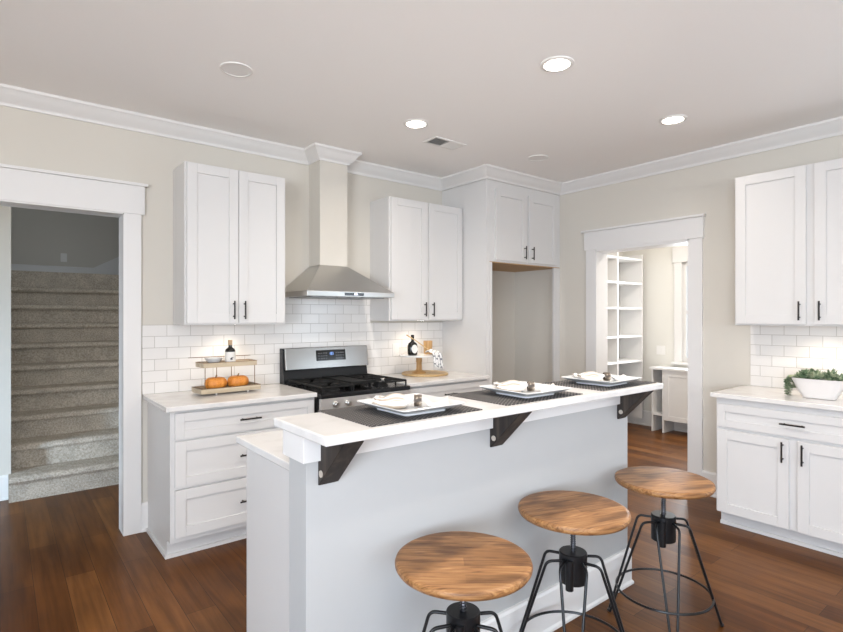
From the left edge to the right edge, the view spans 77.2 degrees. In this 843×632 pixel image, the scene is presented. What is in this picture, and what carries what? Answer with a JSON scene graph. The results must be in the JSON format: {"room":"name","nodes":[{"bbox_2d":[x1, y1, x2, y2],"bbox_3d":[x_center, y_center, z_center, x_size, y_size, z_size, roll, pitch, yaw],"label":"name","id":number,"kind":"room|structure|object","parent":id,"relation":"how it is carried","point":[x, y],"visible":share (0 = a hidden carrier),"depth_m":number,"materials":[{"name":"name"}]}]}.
{"room":"kitchen","nodes":[
{"label":"kitchen","id":0,"kind":"room"},
{"bbox_2d":[0,206,10,498],"bbox_3d":[-3.251,-0.860,4.237,6.200,4.600,0.120,0,0,-39],"label":"wall","id":1,"kind":"structure","parent":0,"point":[5,211],"depth_m":4.15,"materials":[{"name":"beige paint"}]},
{"bbox_2d":[0,475,7,500],"bbox_3d":[-4.027,1.344,3.526,2.000,0.192,0.024,0,0,-39],"label":"baseboard","id":2,"kind":"structure","parent":1,"relation":"attached to","point":[4,478],"depth_m":4.13,"materials":[{"name":"white paint"}]},
{"bbox_2d":[11,207,118,267],"bbox_3d":[-3.151,-0.860,6.421,3.320,4.600,3.170,0,0,-39],"label":"wall","id":3,"kind":"structure","parent":0,"point":[38,237],"depth_m":7.00,"materials":[{"name":"beige paint"}]},
{"bbox_2d":[11,264,93,273],"bbox_3d":[-4.844,-0.585,6.930,0.933,0.150,0.024,0,0,-39],"label":"baseboard","id":4,"kind":"structure","parent":3,"relation":"attached to","point":[19,267],"depth_m":6.92,"materials":[{"name":"white paint"}]},
{"bbox_2d":[61,253,66,261],"bbox_3d":[-4.750,-0.775,7.015,0.070,0.114,0.006,0,0,-39],"label":"wall outlet","id":5,"kind":"object","parent":3,"relation":"attached to","point":[63,255],"visible":1,"depth_m":7.01,"materials":[{"name":"white plastic"}]},
{"bbox_2d":[0,105,513,502],"bbox_3d":[-1.864,0.058,3.628,7.610,2.765,0.137,0,0,-39],"label":"wall","id":6,"kind":"structure","parent":0,"point":[30,139],"depth_m":3.61,"materials":[{"name":"beige paint"}]},
{"bbox_2d":[0,163,147,535],"bbox_3d":[-2.409,0.281,3.170,1.357,2.318,0.189,0,0,-39],"label":"trim","id":7,"kind":"structure","parent":6,"relation":"attached to","point":[20,187],"depth_m":3.46,"materials":[{"name":"white paint"}]},
{"bbox_2d":[141,502,147,532],"bbox_3d":[-1.853,1.344,3.534,0.040,0.192,0.024,0,0,-39],"label":"baseboard","id":8,"kind":"structure","parent":6,"relation":"attached to","point":[144,505],"depth_m":3.53,"materials":[{"name":"white paint"}]},
{"bbox_2d":[173,161,284,324],"bbox_3d":[-1.340,-0.473,3.737,0.694,1.067,0.341,0,0,-39],"label":"upper cabinet","id":9,"kind":"object","parent":6,"relation":"attached to","point":[229,224],"visible":1,"depth_m":3.59,"materials":[{"name":"white paint"}]},
{"bbox_2d":[142,298,442,394],"bbox_3d":[-0.832,0.187,4.358,2.649,0.678,0.008,0,0,-39],"label":"tiled wall","id":10,"kind":"structure","parent":6,"relation":"attached to","point":[168,365],"depth_m":4.12,"materials":[{"name":"white tile"}]},
{"bbox_2d":[393,344,398,355],"bbox_3d":[-0.234,0.310,4.825,0.070,0.114,0.006,0,0,-39],"label":"wall outlet","id":11,"kind":"object","parent":10,"relation":"attached to","point":[395,346],"visible":1,"depth_m":4.82,"materials":[{"name":"white plastic"}]},
{"bbox_2d":[285,265,393,299],"bbox_3d":[-0.662,-0.270,4.179,0.762,0.261,0.482,0,0,-39],"label":"range hood","id":12,"kind":"object","parent":6,"relation":"attached to","point":[319,281],"visible":0.9,"depth_m":4.06,"materials":[{"name":"silver metal"}]},
{"bbox_2d":[309,160,346,266],"bbox_3d":[-0.760,-0.864,4.302,0.248,0.923,0.186,0,0,-39],"label":"hood chimney","id":13,"kind":"object","parent":12,"relation":"on","point":[327,180],"depth_m":4.22,"materials":[{"name":"beige paint"}]},
{"bbox_2d":[370,196,461,320],"bbox_3d":[-0.021,-0.482,4.789,0.836,1.051,0.341,0,0,-39],"label":"upper cabinet","id":14,"kind":"object","parent":6,"relation":"attached to","point":[416,246],"visible":1,"depth_m":4.62,"materials":[{"name":"white paint"}]},
{"bbox_2d":[0,83,842,194],"bbox_3d":[0.437,-1.275,0.655,7.400,0.100,7.380,0,0,-39],"label":"trim","id":15,"kind":"structure","parent":6,"relation":"attached to","point":[11,96],"depth_m":4.02,"materials":[{"name":"white paint"}]},
{"bbox_2d":[0,0,842,190],"bbox_3d":[0.954,-1.375,1.771,10.100,0.100,8.980,0,0,-39],"label":"ceiling","id":16,"kind":"structure","parent":0,"point":[344,74],"depth_m":2.81,"materials":[{"name":"white paint"}]},
{"bbox_2d":[219,62,252,76],"bbox_3d":[-0.993,-1.321,2.837,0.172,0.006,0.172,0,0,-39],"label":"ceiling speaker","id":17,"kind":"object","parent":16,"relation":"attached to","point":[235,69],"visible":1,"depth_m":2.83,"materials":[{"name":"white plastic"}]},
{"bbox_2d":[403,119,428,128],"bbox_3d":[-0.038,-1.320,3.632,0.176,0.010,0.176,0,0,-39],"label":"recessed light","id":18,"kind":"object","parent":16,"relation":"in","point":[410,123],"visible":1,"depth_m":3.62,"materials":[{"name":"white plastic"}]},
{"bbox_2d":[422,136,466,149],"bbox_3d":[0.177,-1.320,4.045,0.310,0.009,0.164,0,0,-39],"label":"ceiling vent","id":19,"kind":"object","parent":16,"relation":"in","point":[441,142],"visible":1,"depth_m":4.03,"materials":[{"name":"white plastic"}]},
{"bbox_2d":[528,155,547,160],"bbox_3d":[0.975,-1.321,4.423,0.172,0.006,0.172,0,0,-39],"label":"ceiling speaker","id":20,"kind":"object","parent":16,"relation":"attached to","point":[534,157],"visible":1,"depth_m":4.42,"materials":[{"name":"white plastic"}]},
{"bbox_2d":[540,56,573,71],"bbox_3d":[0.711,-1.320,2.775,0.176,0.010,0.176,0,0,-39],"label":"recessed light","id":21,"kind":"object","parent":16,"relation":"in","point":[555,63],"visible":1,"depth_m":2.76,"materials":[{"name":"white plastic"}]},
{"bbox_2d":[659,114,686,124],"bbox_3d":[1.693,-1.320,3.558,0.176,0.010,0.176,0,0,-39],"label":"recessed light","id":22,"kind":"object","parent":16,"relation":"in","point":[677,118],"visible":1,"depth_m":3.54,"materials":[{"name":"white plastic"}]},
{"bbox_2d":[0,422,842,631],"bbox_3d":[-0.206,1.470,3.225,10.100,0.060,12.700,0,0,-39],"label":"floor","id":23,"kind":"structure","parent":0,"point":[67,564],"depth_m":2.90,"materials":[{"name":"brown wood"}]},
{"bbox_2d":[9,257,118,502],"bbox_3d":[-2.999,-0.100,6.287,3.046,3.080,3.326,0,0,-39],"label":"staircase","id":24,"kind":"structure","parent":23,"relation":"on","point":[65,326],"depth_m":5.08,"materials":[{"name":"grey carpet"}]},
{"bbox_2d":[146,397,313,559],"bbox_3d":[-1.280,0.999,3.583,0.940,0.883,0.656,0,0,-39],"label":"base cabinet","id":25,"kind":"object","parent":23,"relation":"on","point":[197,468],"visible":0.49,"depth_m":3.24,"materials":[{"name":"white paint"}]},
{"bbox_2d":[143,383,316,412],"bbox_3d":[-1.289,0.541,3.579,0.958,0.030,0.640,0,0,-39],"label":"countertop","id":26,"kind":"structure","parent":25,"relation":"on","point":[184,400],"depth_m":3.41,"materials":[{"name":"white stone"}]},
{"bbox_2d":[192,359,260,394],"bbox_3d":[-1.344,0.418,3.648,0.412,0.215,0.180,0,0,-43],"label":"tiered tray","id":27,"kind":"object","parent":26,"relation":"on","point":[202,390],"visible":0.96,"depth_m":3.59,"materials":[{"name":"brown wood"}]},
{"bbox_2d":[205,357,222,362],"bbox_3d":[-1.410,0.303,3.587,0.116,0.038,0.116,0,0,-39],"label":"bowl","id":28,"kind":"object","parent":27,"relation":"on","point":[209,359],"visible":0.79,"depth_m":3.55,"materials":[{"name":"white ceramic"}]},
{"bbox_2d":[191,355,248,357],"bbox_3d":[-1.397,0.281,3.667,0.420,0.004,0.004,0,0,-38],"label":"skewer","id":29,"kind":"object","parent":28,"relation":"on","point":[236,355],"visible":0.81,"depth_m":3.66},
{"bbox_2d":[204,375,226,388],"bbox_3d":[-1.397,0.452,3.585,0.147,0.105,0.124,0,0,-41],"label":"pumpkin","id":30,"kind":"object","parent":27,"relation":"on","point":[212,382],"visible":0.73,"depth_m":3.54,"materials":[{"name":"orange"}]},
{"bbox_2d":[196,359,256,367],"bbox_3d":[-1.344,0.329,3.648,0.372,0.031,0.144,0,0,-43],"label":"tray","id":31,"kind":"object","parent":27,"relation":"on","point":[239,362],"depth_m":3.60,"materials":[{"name":"brown wood"}]},
{"bbox_2d":[225,340,235,361],"bbox_3d":[-1.329,0.244,3.672,0.071,0.156,0.072,0,0,-39],"label":"wine bottle","id":32,"kind":"object","parent":27,"relation":"on","point":[230,353],"visible":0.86,"depth_m":3.65,"materials":[{"name":"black glass"}]},
{"bbox_2d":[227,373,248,386],"bbox_3d":[-1.284,0.452,3.690,0.147,0.105,0.124,0,0,-41],"label":"pumpkin","id":33,"kind":"object","parent":27,"relation":"on","point":[236,380],"visible":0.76,"depth_m":3.64,"materials":[{"name":"orange"}]},
{"bbox_2d":[280,345,409,412],"bbox_3d":[-0.580,0.846,4.077,0.762,1.189,0.741,0,0,-39],"label":"gas range","id":34,"kind":"object","parent":23,"relation":"on","point":[339,377],"visible":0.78,"depth_m":4.10,"materials":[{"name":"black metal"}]},
{"bbox_2d":[287,381,409,398],"bbox_3d":[-0.570,0.551,4.064,0.762,0.033,0.595,0,0,-39],"label":"cooktop","id":35,"kind":"object","parent":34,"relation":"in","point":[367,390],"depth_m":3.87,"materials":[{"name":"black metal"}]},
{"bbox_2d":[410,379,486,396],"bbox_3d":[0.048,0.999,4.642,0.915,0.883,0.656,0,0,-39],"label":"base cabinet","id":36,"kind":"object","parent":23,"relation":"on","point":[438,390],"visible":0.12,"depth_m":4.41,"materials":[{"name":"white paint"}]},
{"bbox_2d":[380,370,489,386],"bbox_3d":[0.047,0.541,4.644,0.916,0.030,0.640,0,0,-39],"label":"countertop","id":37,"kind":"structure","parent":36,"relation":"on","point":[453,376],"depth_m":4.50,"materials":[{"name":"white stone"}]},
{"bbox_2d":[402,370,447,376],"bbox_3d":[0.031,0.517,4.757,0.420,0.018,0.420,0,0,-39],"label":"cutting board","id":38,"kind":"object","parent":37,"relation":"on","point":[429,373],"visible":0.91,"depth_m":4.67,"materials":[{"name":"brown wood"}]},
{"bbox_2d":[399,353,432,373],"bbox_3d":[-0.021,0.425,4.702,0.354,0.164,0.354,0,0,-39],"label":"cake stand","id":39,"kind":"object","parent":38,"relation":"on","point":[419,356],"visible":0.9,"depth_m":4.66,"materials":[{"name":"white ceramic"}]},
{"bbox_2d":[407,335,417,354],"bbox_3d":[-0.078,0.253,4.624,0.090,0.180,0.066,0,0,-17],"label":"syrup bottle","id":40,"kind":"object","parent":39,"relation":"on","point":[412,348],"visible":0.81,"depth_m":4.60,"materials":[{"name":"black glass"}]},
{"bbox_2d":[423,341,431,353],"bbox_3d":[0.059,0.284,4.802,0.082,0.118,0.082,0,0,-39],"label":"tumbler","id":41,"kind":"object","parent":39,"relation":"on","point":[428,344],"visible":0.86,"depth_m":4.77,"materials":[{"name":"brown wood"}]},
{"bbox_2d":[406,335,429,349],"bbox_3d":[-0.029,0.229,4.591,0.248,0.142,0.026,0,0,-34],"label":"wooden spoon","id":42,"kind":"object","parent":41,"relation":"in","point":[406,335],"visible":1,"depth_m":4.59,"materials":[{"name":"brown wood"}]},
{"bbox_2d":[425,349,443,368],"bbox_3d":[0.109,0.375,4.647,0.102,0.168,0.184,0,0,-32],"label":"tea towel","id":43,"kind":"object","parent":39,"relation":"on","point":[437,356],"visible":0.99,"depth_m":4.59,"materials":[{"name":"white fabric"}]},
{"bbox_2d":[247,391,652,631],"bbox_3d":[0.201,0.910,2.476,1.936,1.060,0.880,0,0,-39],"label":"kitchen island","id":44,"kind":"object","parent":23,"relation":"on","point":[326,533],"visible":0.68,"depth_m":2.04,"materials":[{"name":"grey paint"}]},
{"bbox_2d":[236,430,288,470],"bbox_3d":[0.109,0.541,2.636,1.843,0.030,0.640,0,0,-39],"label":"island countertop","id":45,"kind":"structure","parent":44,"relation":"on","point":[269,445],"depth_m":2.16,"materials":[{"name":"white stone"}]},
{"bbox_2d":[274,383,662,446],"bbox_3d":[0.377,0.365,2.286,1.970,0.030,0.372,0,0,-39],"label":"island countertop","id":46,"kind":"structure","parent":44,"relation":"on","point":[326,430],"depth_m":1.80,"materials":[{"name":"white stone"}]},
{"bbox_2d":[318,405,481,426],"bbox_3d":[-0.076,0.348,1.952,0.494,0.003,0.354,0,0,-39],"label":"placemat","id":47,"kind":"object","parent":46,"relation":"on","point":[366,415],"visible":0.57,"depth_m":1.86,"materials":[{"name":"grey fabric"}]},
{"bbox_2d":[357,393,465,415],"bbox_3d":[-0.039,0.331,1.950,0.297,0.032,0.297,0,0,-39],"label":"square plate","id":48,"kind":"object","parent":47,"relation":"on","point":[410,409],"visible":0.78,"depth_m":1.91,"materials":[{"name":"white ceramic"}]},
{"bbox_2d":[372,393,448,408],"bbox_3d":[-0.038,0.308,1.950,0.275,0.049,0.163,0,0,1],"label":"napkin","id":49,"kind":"object","parent":48,"relation":"on","point":[394,400],"visible":0.97,"depth_m":1.92,"materials":[{"name":"white fabric"}]},
{"bbox_2d":[414,394,421,406],"bbox_3d":[-0.013,0.311,1.949,0.028,0.045,0.045,0,0,1],"label":"napkin ring","id":50,"kind":"object","parent":49,"relation":"attached to","point":[417,397],"visible":1,"depth_m":1.93,"materials":[{"name":"silver metal"}]},
{"bbox_2d":[448,390,581,405],"bbox_3d":[0.417,0.348,2.346,0.494,0.003,0.354,0,0,-39],"label":"placemat","id":51,"kind":"object","parent":46,"relation":"on","point":[488,396],"visible":0.64,"depth_m":2.25,"materials":[{"name":"grey fabric"}]},
{"bbox_2d":[479,381,571,397],"bbox_3d":[0.459,0.331,2.347,0.297,0.032,0.297,0,0,-37],"label":"square plate","id":52,"kind":"object","parent":51,"relation":"on","point":[537,392],"visible":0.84,"depth_m":2.30,"materials":[{"name":"white ceramic"}]},
{"bbox_2d":[493,380,558,391],"bbox_3d":[0.460,0.308,2.348,0.275,0.049,0.163,0,0,3],"label":"napkin","id":53,"kind":"object","parent":52,"relation":"on","point":[510,385],"visible":0.99,"depth_m":2.32,"materials":[{"name":"white fabric"}]},
{"bbox_2d":[527,381,534,390],"bbox_3d":[0.485,0.311,2.346,0.028,0.045,0.045,0,0,3],"label":"napkin ring","id":54,"kind":"object","parent":53,"relation":"attached to","point":[531,385],"visible":0.96,"depth_m":2.33,"materials":[{"name":"silver metal"}]},
{"bbox_2d":[542,380,655,390],"bbox_3d":[0.926,0.348,2.751,0.494,0.003,0.354,0,0,-39],"label":"placemat","id":55,"kind":"object","parent":46,"relation":"on","point":[567,383],"visible":0.57,"depth_m":2.64,"materials":[{"name":"grey fabric"}]},
{"bbox_2d":[562,373,641,385],"bbox_3d":[0.926,0.331,2.720,0.297,0.032,0.297,0,0,-40],"label":"square plate","id":56,"kind":"object","parent":55,"relation":"on","point":[576,379],"visible":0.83,"depth_m":2.66,"materials":[{"name":"white ceramic"}]},
{"bbox_2d":[571,371,633,380],"bbox_3d":[0.928,0.308,2.719,0.275,0.049,0.163,0,0,0],"label":"napkin","id":57,"kind":"object","parent":56,"relation":"on","point":[590,375],"visible":0.95,"depth_m":2.69,"materials":[{"name":"white fabric"}]},
{"bbox_2d":[603,372,610,380],"bbox_3d":[0.953,0.311,2.719,0.028,0.045,0.045,0,0,0],"label":"napkin ring","id":58,"kind":"object","parent":57,"relation":"attached to","point":[607,377],"visible":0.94,"depth_m":2.70,"materials":[{"name":"silver metal"}]},
{"bbox_2d":[395,531,532,631],"bbox_3d":[0.135,1.110,1.706,0.442,0.660,0.442,0,0,41],"label":"bar stool","id":59,"kind":"object","parent":23,"relation":"on","point":[465,567],"visible":1,"depth_m":1.66,"materials":[{"name":"brown wood"}]},
{"bbox_2d":[442,179,559,384],"bbox_3d":[0.821,0.108,5.258,1.058,2.664,0.659,0,0,-39],"label":"surround","id":60,"kind":"object","parent":23,"relation":"on","point":[506,227],"visible":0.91,"depth_m":4.91,"materials":[{"name":"white paint"}]},
{"bbox_2d":[518,490,630,631],"bbox_3d":[0.613,1.107,2.138,0.439,0.666,0.439,0,0,-22],"label":"bar stool","id":61,"kind":"object","parent":23,"relation":"on","point":[573,513],"visible":1,"depth_m":2.09,"materials":[{"name":"brown wood"}]},
{"bbox_2d":[607,466,723,631],"bbox_3d":[1.160,1.110,2.534,0.443,0.660,0.442,0,0,-21],"label":"bar stool","id":62,"kind":"object","parent":23,"relation":"on","point":[664,483],"visible":1,"depth_m":2.48,"materials":[{"name":"brown wood"}]},
{"bbox_2d":[649,366,687,432],"bbox_3d":[3.531,1.040,6.016,0.293,0.800,1.805,0,0,-39],"label":"base cabinet","id":63,"kind":"object","parent":23,"relation":"on","point":[669,404],"visible":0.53,"depth_m":6.46,"materials":[{"name":"white paint"}]},
{"bbox_2d":[653,411,661,415],"bbox_3d":[3.031,1.224,6.647,0.240,0.023,0.116,0,0,-39],"label":"cubby shelf","id":64,"kind":"object","parent":63,"relation":"attached to","point":[655,413],"depth_m":6.62,"materials":[{"name":"white paint"}]},
{"bbox_2d":[717,398,842,557],"bbox_3d":[2.527,0.999,3.451,0.641,0.883,0.914,0,0,-39],"label":"base cabinet","id":65,"kind":"object","parent":23,"relation":"on","point":[780,467],"visible":0.99,"depth_m":3.33,"materials":[{"name":"white paint"}]},
{"bbox_3d":[3.098,0.998,2.735,0.641,0.883,0.914,0,0,-39],"label":"base cabinet","id":66,"kind":"object","parent":23,"relation":"on","visible":0},
{"bbox_2d":[710,385,842,411],"bbox_3d":[2.807,0.541,3.106,0.622,0.030,1.856,0,0,-39],"label":"countertop","id":67,"kind":"structure","parent":66,"relation":"on","point":[770,395],"depth_m":3.45,"materials":[{"name":"white stone"}]},
{"bbox_2d":[783,368,842,399],"bbox_3d":[2.523,0.425,3.392,0.181,0.202,0.352,0,0,-39],"label":"succulent planter","id":68,"kind":"object","parent":67,"relation":"on","point":[814,384],"visible":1,"depth_m":3.33,"materials":[{"name":"white ceramic"}]},
{"bbox_2d":[791,377,842,399],"bbox_3d":[2.538,0.463,3.369,0.158,0.126,0.294,0,0,-39],"label":"bowl","id":69,"kind":"object","parent":68,"relation":"on","point":[824,388],"depth_m":3.32,"materials":[{"name":"white ceramic"}]},
{"bbox_2d":[618,245,687,410],"bbox_3d":[3.007,0.058,5.372,2.160,2.765,3.450,0,0,-39],"label":"wall","id":70,"kind":"structure","parent":0,"point":[658,267],"depth_m":6.86,"materials":[{"name":"white paint"}]},
{"bbox_2d":[608,252,642,417],"bbox_3d":[2.181,0.270,6.553,1.582,2.140,0.328,0,0,-39],"label":"pantry shelves","id":71,"kind":"object","parent":70,"relation":"attached to","point":[630,283],"visible":0.32,"depth_m":6.94,"materials":[{"name":"white paint"}]},
{"bbox_2d":[627,410,687,432],"bbox_3d":[3.739,1.344,5.974,0.024,0.192,3.180,0,0,-39],"label":"baseboard","id":72,"kind":"structure","parent":70,"relation":"attached to","point":[646,420],"depth_m":6.94,"materials":[{"name":"white paint"}]},
{"bbox_2d":[657,346,664,354],"bbox_3d":[3.084,0.440,6.808,0.008,0.114,0.116,0,0,-39],"label":"light switch","id":73,"kind":"object","parent":70,"relation":"attached to","point":[660,349],"visible":1,"depth_m":6.80,"materials":[{"name":"white plastic"}]},
{"bbox_2d":[671,246,687,364],"bbox_3d":[3.495,-0.128,6.311,0.105,1.465,0.990,0,0,-39],"label":"window","id":74,"kind":"structure","parent":70,"relation":"in","point":[679,254],"depth_m":6.61,"materials":[{"name":"white glass"}]},
{"bbox_2d":[514,135,842,472],"bbox_3d":[3.443,0.058,2.956,0.170,2.765,7.530,0,0,-39],"label":"wall","id":75,"kind":"structure","parent":0,"point":[709,189],"depth_m":4.43,"materials":[{"name":"beige paint"}]},
{"bbox_2d":[581,213,705,475],"bbox_3d":[1.989,0.308,4.749,0.219,2.263,1.150,0,0,-39],"label":"trim","id":76,"kind":"structure","parent":75,"relation":"attached to","point":[684,230],"depth_m":4.56,"materials":[{"name":"white paint"}]},
{"bbox_2d":[702,470,716,497],"bbox_3d":[2.376,1.344,4.139,0.024,0.192,0.339,0,0,-39],"label":"baseboard","id":77,"kind":"structure","parent":75,"relation":"attached to","point":[711,476],"depth_m":4.21,"materials":[{"name":"white paint"}]},
{"bbox_2d":[735,158,842,326],"bbox_3d":[2.642,-0.462,3.524,0.371,1.059,0.914,0,0,-39],"label":"upper cabinet","id":78,"kind":"object","parent":75,"relation":"attached to","point":[789,221],"visible":1,"depth_m":3.53,"materials":[{"name":"white paint"}]},
{"bbox_2d":[750,325,842,393],"bbox_3d":[3.079,0.293,3.270,0.008,0.466,1.875,0,0,-39],"label":"tiled wall","id":79,"kind":"structure","parent":75,"relation":"attached to","point":[776,352],"depth_m":3.80,"materials":[{"name":"white tile"}]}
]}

